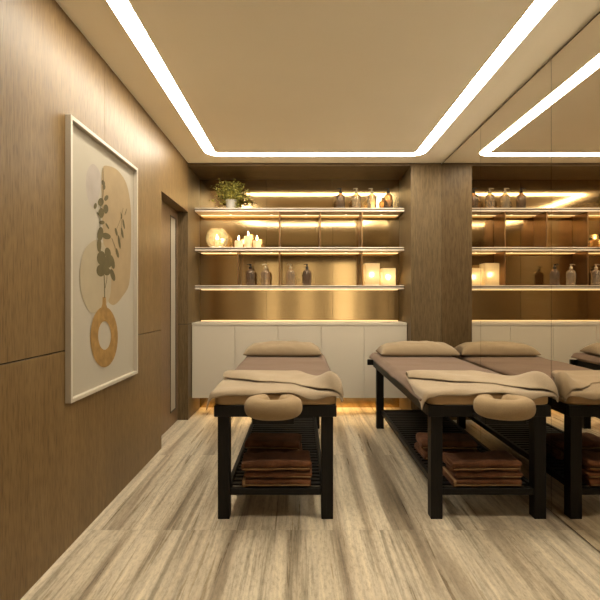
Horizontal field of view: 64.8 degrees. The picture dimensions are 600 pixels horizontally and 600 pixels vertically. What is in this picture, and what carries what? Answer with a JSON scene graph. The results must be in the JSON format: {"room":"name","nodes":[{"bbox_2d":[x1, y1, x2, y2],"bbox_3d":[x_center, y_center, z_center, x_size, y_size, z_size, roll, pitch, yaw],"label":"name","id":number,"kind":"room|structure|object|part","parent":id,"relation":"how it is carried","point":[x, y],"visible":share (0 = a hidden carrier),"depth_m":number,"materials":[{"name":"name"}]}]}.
{"room":"massage room","nodes":[
{"label":"massage room","id":0,"kind":"room"},
{"bbox_2d":[0,0,187,599],"bbox_3d":[-1.236,-0.090,1.757,0.120,2.700,6.415,0,0,0],"label":"wall","id":1,"kind":"structure","parent":0,"point":[62,464],"depth_m":2.25,"materials":[{"name":"brown wood"}]},
{"bbox_2d":[65,114,137,402],"bbox_3d":[-1.161,-0.206,2.857,0.030,1.448,0.981,0,0,0],"label":"framed print","id":2,"kind":"object","parent":1,"relation":"attached to","point":[101,185],"visible":1,"depth_m":2.74,"materials":[{"name":"paper"}]},
{"bbox_2d":[161,200,177,435],"bbox_3d":[-1.296,0.167,4.481,0.039,2.179,0.969,0,0,0],"label":"door","id":3,"kind":"structure","parent":1,"relation":"in","point":[169,216],"depth_m":4.64,"materials":[{"name":"brown wood"}]},
{"bbox_3d":[-1.280,0.140,4.775,0.005,1.960,0.210,0,0,0],"label":"glazing frame","id":4,"kind":"part","parent":3,"relation":"part of","materials":[{"name":"metal"}]},
{"bbox_3d":[-1.291,0.140,4.775,0.016,1.970,0.214,0,0,0],"label":"glass panel","id":5,"kind":"part","parent":3,"relation":"part of","materials":[{"name":"beige glass"}]},
{"bbox_2d":[178,166,199,419],"bbox_3d":[-1.236,-0.075,5.258,0.120,2.670,0.585,0,0,0],"label":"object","id":6,"kind":"structure","parent":1,"relation":"attached to","point":[188,222],"depth_m":4.99,"materials":[{"name":"brown wood"}]},
{"bbox_2d":[200,180,398,406],"bbox_3d":[0.102,-0.090,5.598,2.966,2.700,0.104,0,0,0],"label":"wall","id":7,"kind":"structure","parent":0,"point":[296,231],"depth_m":5.55,"materials":[{"name":"brown metal"}]},
{"bbox_2d":[192,325,234,397],"bbox_3d":[-0.937,0.667,5.330,0.465,0.785,0.420,0,0,0],"label":"base cabinet","id":8,"kind":"object","parent":7,"relation":"attached to","point":[213,346],"visible":0.73,"depth_m":5.12,"materials":[{"name":"beige paint"}]},
{"bbox_2d":[192,320,406,324],"bbox_3d":[-0.005,0.257,5.329,2.331,0.035,0.426,0,0,0],"label":"countertop","id":9,"kind":"structure","parent":8,"relation":"on","point":[202,322],"depth_m":5.19,"materials":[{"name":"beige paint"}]},
{"bbox_2d":[235,325,277,368],"bbox_3d":[-0.471,0.667,5.330,0.465,0.785,0.420,0,0,0],"label":"base cabinet","id":10,"kind":"object","parent":7,"relation":"attached to","point":[245,335],"visible":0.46,"depth_m":5.12,"materials":[{"name":"beige paint"}]},
{"bbox_2d":[195,208,403,246],"bbox_3d":[-0.005,-0.806,5.397,2.325,0.434,0.294,0,0,0],"label":"wall shelf","id":11,"kind":"object","parent":7,"relation":"attached to","point":[360,212],"visible":0.98,"depth_m":5.26,"materials":[{"name":"paint"}]},
{"bbox_2d":[209,179,251,207],"bbox_3d":[-0.774,-1.194,5.367,0.514,0.405,0.385,0,0,0],"label":"potted plant","id":12,"kind":"object","parent":11,"relation":"on","point":[231,196],"visible":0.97,"depth_m":5.32,"materials":[{"name":"green plant"}]},
{"bbox_3d":[-0.781,-1.081,5.370,0.128,0.114,0.128,0,0,0],"label":"pot","id":13,"kind":"part","parent":12,"relation":"part of","materials":[{"name":"white ceramic"}]},
{"bbox_3d":[-0.005,-1.002,5.256,2.325,0.042,0.012,0,0,0],"label":"trim","id":14,"kind":"part","parent":11,"relation":"part of","materials":[{"name":"metal"}]},
{"bbox_2d":[336,188,344,207],"bbox_3d":[0.460,-1.147,5.370,0.102,0.246,0.102,0,0,0],"label":"pump bottle","id":15,"kind":"object","parent":11,"relation":"on","point":[340,198],"visible":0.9,"depth_m":5.33,"materials":[{"name":"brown glass"}]},
{"bbox_2d":[352,188,360,207],"bbox_3d":[0.641,-1.147,5.370,0.102,0.246,0.102,0,0,0],"label":"pump bottle","id":16,"kind":"object","parent":11,"relation":"on","point":[356,191],"visible":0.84,"depth_m":5.39,"materials":[{"name":"clear glass"}]},
{"bbox_2d":[367,188,375,207],"bbox_3d":[0.815,-1.147,5.370,0.102,0.246,0.102,0,0,0],"label":"pump bottle","id":17,"kind":"object","parent":11,"relation":"on","point":[371,191],"visible":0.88,"depth_m":5.39,"materials":[{"name":"clear glass"}]},
{"bbox_2d":[384,188,392,207],"bbox_3d":[1.002,-1.147,5.370,0.102,0.246,0.102,0,0,0],"label":"pump bottle","id":18,"kind":"object","parent":11,"relation":"on","point":[388,198],"visible":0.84,"depth_m":5.33,"materials":[{"name":"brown glass"}]},
{"bbox_2d":[195,247,403,284],"bbox_3d":[-0.005,-0.376,5.397,2.325,0.423,0.294,0,0,0],"label":"wall shelf","id":19,"kind":"object","parent":7,"relation":"attached to","point":[360,251],"visible":0.98,"depth_m":5.26,"materials":[{"name":"paint"}]},
{"bbox_2d":[206,229,227,246],"bbox_3d":[-0.940,-0.699,5.370,0.252,0.224,0.252,0,0,0],"label":"glass globe","id":20,"kind":"object","parent":19,"relation":"on","point":[210,230],"visible":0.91,"depth_m":5.43,"materials":[{"name":"white"}]},
{"bbox_2d":[215,236,218,246],"bbox_3d":[-0.940,-0.665,5.370,0.044,0.147,0.044,0,0,0],"label":"pillar candle","id":21,"kind":"object","parent":20,"relation":"in","point":[217,240],"visible":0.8,"depth_m":5.36,"materials":[{"name":"wax"}]},
{"bbox_2d":[235,236,242,246],"bbox_3d":[-0.692,-0.659,5.350,0.094,0.144,0.093,0,0,0],"label":"pillar candle","id":22,"kind":"object","parent":19,"relation":"on","point":[238,243],"visible":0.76,"depth_m":5.31,"materials":[{"name":"wax"}]},
{"bbox_2d":[244,232,251,246],"bbox_3d":[-0.589,-0.687,5.380,0.094,0.199,0.093,0,0,0],"label":"pillar candle","id":23,"kind":"object","parent":19,"relation":"on","point":[247,239],"visible":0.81,"depth_m":5.34,"materials":[{"name":"wax"}]},
{"bbox_2d":[253,237,260,246],"bbox_3d":[-0.486,-0.659,5.350,0.094,0.144,0.093,0,0,0],"label":"pillar candle","id":24,"kind":"object","parent":19,"relation":"on","point":[256,243],"visible":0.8,"depth_m":5.31,"materials":[{"name":"wax"}]},
{"bbox_3d":[-0.005,-0.566,5.256,2.325,0.042,0.012,0,0,0],"label":"trim","id":25,"kind":"part","parent":19,"relation":"part of","materials":[{"name":"metal"}]},
{"bbox_2d":[278,325,320,349],"bbox_3d":[-0.005,0.667,5.330,0.465,0.785,0.420,0,0,0],"label":"base cabinet","id":26,"kind":"object","parent":7,"relation":"attached to","point":[301,333],"visible":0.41,"depth_m":5.12,"materials":[{"name":"beige paint"}]},
{"bbox_2d":[195,285,403,289],"bbox_3d":[-0.005,-0.139,5.397,2.325,0.046,0.294,0,0,0],"label":"wall shelf","id":27,"kind":"object","parent":7,"relation":"attached to","point":[200,287],"visible":1,"depth_m":5.25,"materials":[{"name":"paint"}]},
{"bbox_2d":[246,264,254,284],"bbox_3d":[-0.563,-0.285,5.370,0.102,0.246,0.102,0,0,0],"label":"pump bottle","id":28,"kind":"object","parent":27,"relation":"on","point":[250,274],"visible":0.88,"depth_m":5.33,"materials":[{"name":"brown glass"}]},
{"bbox_2d":[261,264,269,284],"bbox_3d":[-0.391,-0.285,5.370,0.102,0.246,0.102,0,0,0],"label":"pump bottle","id":29,"kind":"object","parent":27,"relation":"on","point":[265,267],"visible":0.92,"depth_m":5.40,"materials":[{"name":"clear glass"}]},
{"bbox_2d":[286,264,294,284],"bbox_3d":[-0.107,-0.285,5.370,0.102,0.246,0.102,0,0,0],"label":"pump bottle","id":30,"kind":"object","parent":27,"relation":"on","point":[290,267],"visible":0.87,"depth_m":5.39,"materials":[{"name":"clear glass"}]},
{"bbox_2d":[303,264,310,284],"bbox_3d":[0.080,-0.285,5.370,0.102,0.246,0.102,0,0,0],"label":"pump bottle","id":31,"kind":"object","parent":27,"relation":"on","point":[306,273],"visible":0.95,"depth_m":5.33,"materials":[{"name":"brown glass"}]},
{"bbox_2d":[363,263,379,284],"bbox_3d":[0.814,-0.288,5.390,0.166,0.252,0.166,0,0,0],"label":"lantern","id":32,"kind":"object","parent":27,"relation":"on","point":[371,271],"visible":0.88,"depth_m":5.31,"materials":[{"name":"white"}]},
{"bbox_2d":[380,268,395,284],"bbox_3d":[1.000,-0.261,5.390,0.152,0.196,0.152,0,0,0],"label":"lantern","id":33,"kind":"object","parent":27,"relation":"on","point":[387,275],"visible":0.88,"depth_m":5.31,"materials":[{"name":"white"}]},
{"bbox_2d":[188,163,440,179],"bbox_3d":[0.095,-1.425,5.261,2.781,0.029,0.579,0,0,0],"label":"trim","id":34,"kind":"structure","parent":7,"relation":"attached to","point":[203,171],"depth_m":5.19,"materials":[{"name":"brown wood"}]},
{"bbox_2d":[321,325,363,397],"bbox_3d":[0.460,0.667,5.330,0.465,0.785,0.420,0,0,0],"label":"base cabinet","id":35,"kind":"object","parent":7,"relation":"attached to","point":[342,346],"visible":0.68,"depth_m":5.12,"materials":[{"name":"beige paint"}]},
{"bbox_2d":[364,325,406,397],"bbox_3d":[0.926,0.667,5.330,0.465,0.785,0.420,0,0,0],"label":"base cabinet","id":36,"kind":"object","parent":7,"relation":"attached to","point":[375,336],"visible":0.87,"depth_m":5.12,"materials":[{"name":"beige paint"}]},
{"bbox_2d":[20,407,599,599],"bbox_3d":[0.040,1.310,2.050,3.131,0.100,7.200,0,0,0],"label":"floor","id":37,"kind":"structure","parent":0,"point":[162,537],"depth_m":2.46,"materials":[{"name":"wood"}]},
{"bbox_2d":[214,393,336,518],"bbox_3d":[-0.149,0.886,3.575,0.793,0.748,2.420,0,0,0],"label":"massage table","id":38,"kind":"object","parent":37,"relation":"on","point":[271,412],"visible":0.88,"depth_m":2.72,"materials":[{"name":"brown wood"}]},
{"bbox_3d":[-0.439,0.964,2.752,0.068,0.592,0.068,0,0,0],"label":"leg","id":39,"kind":"part","parent":38,"relation":"part of","materials":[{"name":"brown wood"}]},
{"bbox_3d":[-0.418,1.100,3.705,0.026,0.040,1.838,0,0,0],"label":"rail","id":40,"kind":"part","parent":38,"relation":"part of","materials":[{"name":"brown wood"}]},
{"bbox_2d":[247,443,301,452],"bbox_3d":[-0.175,1.055,3.333,0.380,0.063,0.282,0,0,-2],"label":"folded towel","id":41,"kind":"object","parent":38,"relation":"on","point":[300,448],"visible":0.16,"depth_m":3.23,"materials":[{"name":"brown fabric"}]},
{"bbox_2d":[245,432,301,449],"bbox_3d":[-0.182,0.989,3.330,0.370,0.062,0.268,0,0,4],"label":"folded towel","id":42,"kind":"object","parent":41,"relation":"on","point":[290,441],"visible":1,"depth_m":3.23,"materials":[{"name":"brown fabric"}]},
{"bbox_3d":[-0.141,1.107,2.748,0.527,0.038,0.036,0,0,0],"label":"rail","id":43,"kind":"part","parent":38,"relation":"part of","materials":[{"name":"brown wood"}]},
{"bbox_3d":[-0.141,0.635,3.725,0.700,0.066,2.050,0,0,0],"label":"frame","id":44,"kind":"part","parent":38,"relation":"part of","materials":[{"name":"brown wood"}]},
{"bbox_2d":[242,471,310,486],"bbox_3d":[-0.137,1.062,2.854,0.400,0.048,0.236,0,0,-1],"label":"folded towel","id":45,"kind":"object","parent":38,"relation":"on","point":[262,481],"visible":0.44,"depth_m":2.75,"materials":[{"name":"brown fabric"}]},
{"bbox_2d":[245,462,311,477],"bbox_3d":[-0.123,1.020,2.851,0.390,0.037,0.228,0,0,1],"label":"folded towel","id":46,"kind":"object","parent":45,"relation":"on","point":[278,473],"visible":0.48,"depth_m":2.75,"materials":[{"name":"brown fabric"}]},
{"bbox_2d":[241,450,310,470],"bbox_3d":[-0.140,0.966,2.850,0.405,0.067,0.227,0,0,-2],"label":"folded towel","id":47,"kind":"object","parent":46,"relation":"on","point":[297,460],"visible":1,"depth_m":2.76,"materials":[{"name":"brown fabric"}]},
{"bbox_2d":[232,417,320,485],"bbox_3d":[-0.141,1.095,3.707,0.526,0.014,1.804,0,0,0],"label":"slatted shelf","id":48,"kind":"object","parent":38,"relation":"attached to","point":[307,427],"depth_m":3.72,"materials":[{"name":"brown wood"}]},
{"bbox_2d":[235,354,343,400],"bbox_3d":[-0.128,0.553,3.732,0.764,0.058,2.041,0,0,0],"label":"sheet","id":49,"kind":"object","parent":38,"relation":"on","point":[313,365],"visible":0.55,"depth_m":3.93,"materials":[{"name":"brown fabric"}]},
{"bbox_2d":[206,370,343,409],"bbox_3d":[-0.141,0.525,2.987,0.787,0.205,0.624,0,0,0],"label":"blanket","id":50,"kind":"object","parent":49,"relation":"on","point":[235,382],"visible":0.99,"depth_m":2.81,"materials":[{"name":"beige fabric"}]},
{"bbox_2d":[243,341,321,355],"bbox_3d":[-0.161,0.457,4.520,0.733,0.135,0.330,0,0,0],"label":"pillow","id":51,"kind":"object","parent":49,"relation":"on","point":[270,348],"visible":1,"depth_m":4.38,"materials":[{"name":"beige fabric"}]},
{"bbox_3d":[0.136,1.100,3.705,0.026,0.040,1.838,0,0,0],"label":"rail","id":52,"kind":"part","parent":38,"relation":"part of","materials":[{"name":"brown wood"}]},
{"bbox_3d":[0.157,0.964,4.659,0.068,0.592,0.068,0,0,0],"label":"leg","id":53,"kind":"part","parent":38,"relation":"part of","materials":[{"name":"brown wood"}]},
{"bbox_3d":[0.157,0.964,2.752,0.068,0.592,0.068,0,0,0],"label":"leg","id":54,"kind":"part","parent":38,"relation":"part of","materials":[{"name":"brown wood"}]},
{"bbox_2d":[367,359,550,518],"bbox_3d":[1.075,0.886,3.575,0.793,0.748,2.420,0,0,0],"label":"massage table","id":55,"kind":"object","parent":37,"relation":"on","point":[433,419],"visible":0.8,"depth_m":2.72,"materials":[{"name":"brown wood"}]},
{"bbox_3d":[1.075,0.627,4.768,0.793,0.055,0.034,0,0,0],"label":"head rail","id":56,"kind":"part","parent":55,"relation":"part of","materials":[{"name":"brown wood"}]},
{"bbox_3d":[0.786,0.964,4.659,0.068,0.592,0.068,0,0,0],"label":"leg","id":57,"kind":"part","parent":55,"relation":"part of","materials":[{"name":"brown wood"}]},
{"bbox_3d":[1.084,1.104,4.662,0.527,0.040,0.035,0,0,0],"label":"rail","id":58,"kind":"part","parent":55,"relation":"part of","materials":[{"name":"brown wood"}]},
{"bbox_3d":[0.807,1.100,3.705,0.026,0.040,1.838,0,0,0],"label":"rail","id":59,"kind":"part","parent":55,"relation":"part of","materials":[{"name":"brown wood"}]},
{"bbox_2d":[369,352,500,400],"bbox_3d":[1.076,0.554,3.732,0.775,0.059,2.041,0,0,0],"label":"sheet","id":60,"kind":"object","parent":55,"relation":"on","point":[396,367],"visible":0.41,"depth_m":3.88,"materials":[{"name":"brown fabric"}]},
{"bbox_2d":[376,341,459,355],"bbox_3d":[1.112,0.457,4.520,0.733,0.135,0.330,0,0,0],"label":"pillow","id":61,"kind":"object","parent":60,"relation":"on","point":[402,348],"visible":1,"depth_m":4.38,"materials":[{"name":"beige fabric"}]},
{"bbox_2d":[406,370,558,409],"bbox_3d":[1.084,0.525,2.987,0.787,0.205,0.624,0,0,0],"label":"blanket","id":62,"kind":"object","parent":60,"relation":"on","point":[426,384],"visible":0.98,"depth_m":2.82,"materials":[{"name":"beige fabric"}]},
{"bbox_3d":[0.786,0.964,2.752,0.068,0.592,0.068,0,0,0],"label":"leg","id":63,"kind":"part","parent":55,"relation":"part of","materials":[{"name":"brown wood"}]},
{"bbox_2d":[414,442,478,459],"bbox_3d":[1.030,1.055,3.333,0.380,0.063,0.282,0,0,-2],"label":"folded towel","id":64,"kind":"object","parent":55,"relation":"on","point":[423,452],"visible":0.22,"depth_m":3.24,"materials":[{"name":"brown fabric"}]},
{"bbox_2d":[416,432,477,449],"bbox_3d":[1.023,0.989,3.330,0.370,0.062,0.268,0,0,4],"label":"folded towel","id":65,"kind":"object","parent":64,"relation":"on","point":[450,440],"visible":0.68,"depth_m":3.24,"materials":[{"name":"brown fabric"}]},
{"bbox_2d":[385,412,526,485],"bbox_3d":[1.084,1.095,3.707,0.526,0.014,1.804,0,0,0],"label":"slatted shelf","id":66,"kind":"object","parent":55,"relation":"attached to","point":[407,424],"depth_m":4.00,"materials":[{"name":"brown wood"}]},
{"bbox_3d":[1.084,0.635,3.725,0.700,0.066,2.050,0,0,0],"label":"frame","id":67,"kind":"part","parent":55,"relation":"part of","materials":[{"name":"brown wood"}]},
{"bbox_2d":[443,466,521,486],"bbox_3d":[1.088,1.062,2.854,0.400,0.048,0.236,0,0,-1],"label":"folded towel","id":68,"kind":"object","parent":55,"relation":"on","point":[472,481],"visible":0.45,"depth_m":2.75,"materials":[{"name":"brown fabric"}]},
{"bbox_2d":[446,465,522,477],"bbox_3d":[1.102,1.020,2.851,0.390,0.037,0.228,0,0,1],"label":"folded towel","id":69,"kind":"object","parent":68,"relation":"on","point":[488,473],"visible":0.47,"depth_m":2.75,"materials":[{"name":"brown fabric"}]},
{"bbox_2d":[443,450,521,470],"bbox_3d":[1.085,0.966,2.850,0.405,0.067,0.227,0,0,-2],"label":"folded towel","id":70,"kind":"object","parent":69,"relation":"on","point":[494,459],"visible":0.98,"depth_m":2.77,"materials":[{"name":"brown fabric"}]},
{"bbox_3d":[1.361,1.100,3.705,0.026,0.040,1.838,0,0,0],"label":"rail","id":71,"kind":"part","parent":55,"relation":"part of","materials":[{"name":"brown wood"}]},
{"bbox_3d":[1.084,1.107,2.748,0.527,0.038,0.036,0,0,0],"label":"rail","id":72,"kind":"part","parent":55,"relation":"part of","materials":[{"name":"brown wood"}]},
{"bbox_3d":[1.382,0.964,2.752,0.068,0.592,0.068,0,0,0],"label":"leg","id":73,"kind":"part","parent":55,"relation":"part of","materials":[{"name":"brown wood"}]},
{"bbox_2d":[55,0,599,163],"bbox_3d":[0.040,-1.490,2.050,3.131,0.100,7.200,0,0,0],"label":"ceiling","id":74,"kind":"structure","parent":0,"point":[255,75],"depth_m":2.89,"materials":[{"name":"paint"}]},
{"bbox_2d":[106,0,556,155],"bbox_3d":[0.150,-1.437,3.377,2.159,0.006,2.683,0,0,0],"label":"recessed light","id":75,"kind":"object","parent":74,"relation":"in","point":[124,11],"visible":1,"depth_m":3.01,"materials":[{"name":"white plastic"}]},
{"bbox_2d":[441,12,599,549],"bbox_3d":[1.545,-0.090,2.100,0.120,2.700,7.100,0,0,0],"label":"wall","id":76,"kind":"structure","parent":0,"point":[599,12],"depth_m":5.00,"materials":[{"name":"brown wood"}]},
{"bbox_2d":[399,166,440,409],"bbox_3d":[1.325,-0.075,5.258,0.320,2.670,0.585,0,0,0],"label":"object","id":77,"kind":"structure","parent":76,"relation":"attached to","point":[420,186],"depth_m":4.96,"materials":[{"name":"brown wood"}]},
{"bbox_2d":[442,127,480,441],"bbox_3d":[1.490,-0.087,4.426,0.010,2.670,1.074,0,0,0],"label":"mirror panel","id":78,"kind":"object","parent":76,"relation":"attached to","point":[461,172],"visible":0.64,"depth_m":4.27,"materials":[{"name":"clear mirror"}]},
{"bbox_2d":[481,60,550,510],"bbox_3d":[1.490,-0.087,3.341,0.010,2.670,1.087,0,0,0],"label":"mirror panel","id":79,"kind":"object","parent":76,"relation":"attached to","point":[516,140],"visible":0.79,"depth_m":3.23,"materials":[{"name":"clear mirror"}]},
{"bbox_2d":[551,13,599,551],"bbox_3d":[1.490,-0.087,2.251,0.010,2.670,1.087,0,0,0],"label":"mirror panel","id":80,"kind":"object","parent":76,"relation":"attached to","point":[575,70],"visible":1,"depth_m":2.55,"materials":[{"name":"clear mirror"}]}
]}

